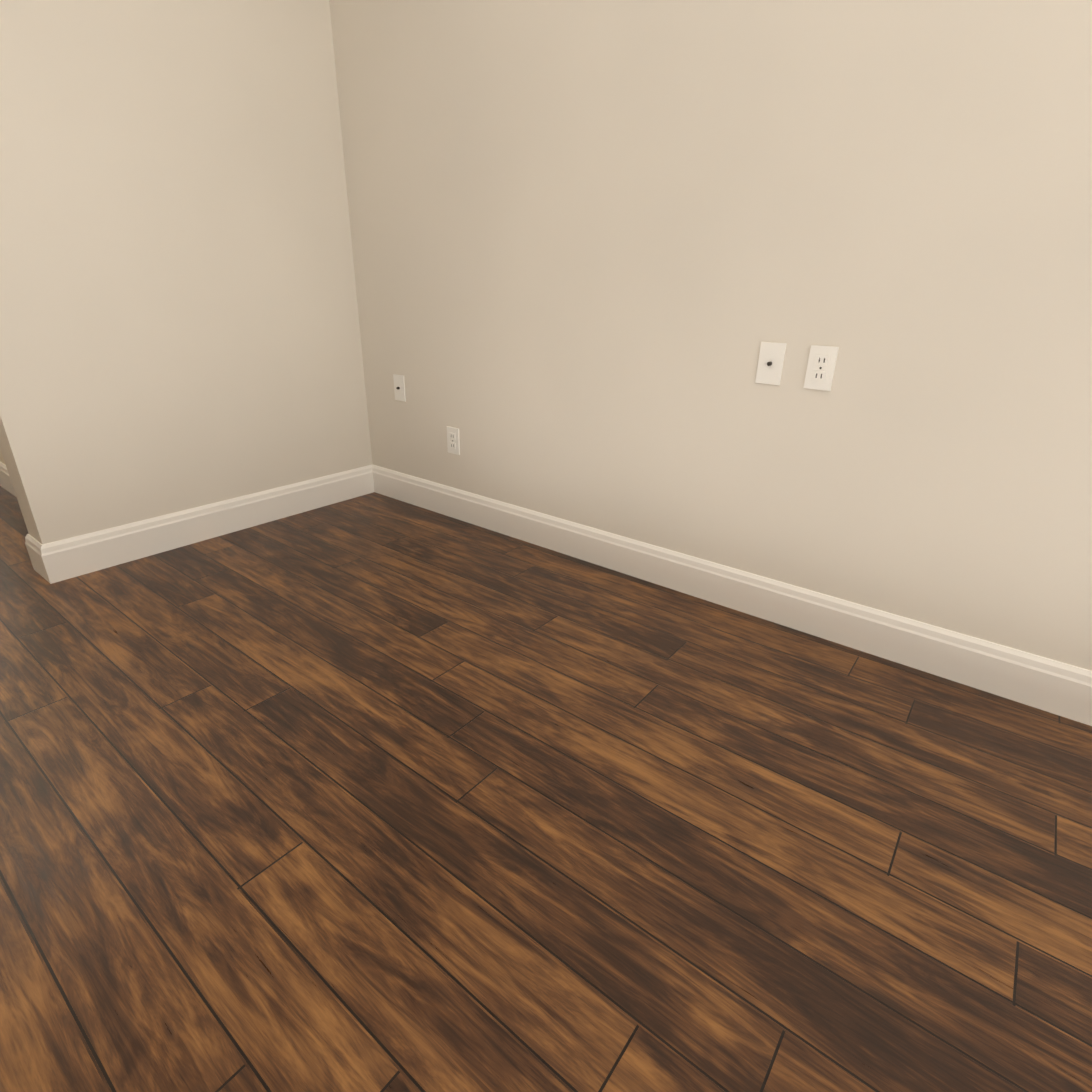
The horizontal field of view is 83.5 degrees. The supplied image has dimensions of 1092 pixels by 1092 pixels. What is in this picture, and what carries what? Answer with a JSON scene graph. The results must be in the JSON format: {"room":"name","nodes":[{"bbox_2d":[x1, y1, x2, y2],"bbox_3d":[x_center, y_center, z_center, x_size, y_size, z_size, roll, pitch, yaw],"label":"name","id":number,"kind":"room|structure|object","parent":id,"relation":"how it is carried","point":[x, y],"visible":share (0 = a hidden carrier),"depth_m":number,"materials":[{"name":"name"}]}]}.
{"room":"empty living room","nodes":[
{"label":"empty living room","id":0,"kind":"room"},
{"bbox_2d":[0,449,5,464],"bbox_3d":[-3.458,-1.833,3.168,4.550,2.740,0.120,18,28,34],"label":"wall","id":1,"kind":"structure","parent":0,"point":[2,459],"depth_m":2.97,"materials":[{"name":"paint"}]},
{"bbox_2d":[0,462,15,495],"bbox_3d":[-3.904,-0.739,3.894,3.626,0.140,0.016,18,28,34],"label":"baseboard","id":2,"kind":"structure","parent":1,"relation":"attached to","point":[5,481],"depth_m":2.99,"materials":[{"name":"white wood"}]},
{"bbox_2d":[0,0,371,543],"bbox_3d":[-1.341,-1.361,2.167,0.150,2.740,1.380,18,28,34],"label":"wall","id":3,"kind":"structure","parent":0,"point":[179,324],"depth_m":2.19,"materials":[{"name":"paint"}]},
{"bbox_2d":[25,465,371,583],"bbox_3d":[-1.324,-0.139,2.618,0.036,0.140,1.366,18,28,34],"label":"baseboard","id":4,"kind":"structure","parent":3,"relation":"attached to","point":[64,559],"depth_m":2.45,"materials":[{"name":"white wood"}]},
{"bbox_2d":[0,486,1091,1091],"bbox_3d":[-1.718,0.607,1.149,12.840,0.100,4.900,18,28,34],"label":"floor","id":5,"kind":"structure","parent":0,"point":[374,792],"depth_m":1.20,"materials":[{"name":"brown wood"}]},
{"bbox_2d":[329,0,1091,670],"bbox_3d":[1.927,-0.675,0.724,7.270,2.740,0.120,18,28,34],"label":"wall","id":6,"kind":"structure","parent":0,"point":[603,250],"depth_m":1.74,"materials":[{"name":"paint"}]},
{"bbox_2d":[393,374,405,401],"bbox_3d":[-0.675,-0.723,2.799,0.072,0.116,0.017,18,28,34],"label":"cable wall plate","id":7,"kind":"object","parent":6,"relation":"attached to","point":[399,387],"visible":1,"depth_m":2.80,"materials":[{"name":"white plastic"}]},
{"bbox_2d":[447,426,459,454],"bbox_3d":[-0.408,-0.463,2.686,0.072,0.116,0.009,18,28,34],"label":"electrical outlet","id":8,"kind":"object","parent":6,"relation":"attached to","point":[453,443],"visible":1,"depth_m":2.68,"materials":[{"name":"white plastic"}]},
{"bbox_2d":[372,464,1091,725],"bbox_3d":[1.870,0.546,1.174,7.000,0.140,0.016,18,28,34],"label":"baseboard","id":9,"kind":"structure","parent":6,"relation":"attached to","point":[1046,684],"depth_m":1.94,"materials":[{"name":"white wood"}]},
{"bbox_2d":[755,342,786,384],"bbox_3d":[0.647,-0.527,1.766,0.072,0.116,0.017,18,28,34],"label":"cable wall plate","id":10,"kind":"object","parent":6,"relation":"attached to","point":[770,362],"visible":1,"depth_m":1.77,"materials":[{"name":"white plastic"}]},
{"bbox_2d":[803,345,838,390],"bbox_3d":[0.760,-0.492,1.691,0.072,0.116,0.009,18,28,34],"label":"electrical outlet","id":11,"kind":"object","parent":6,"relation":"attached to","point":[822,360],"visible":1,"depth_m":1.69,"materials":[{"name":"white plastic"}]}
]}

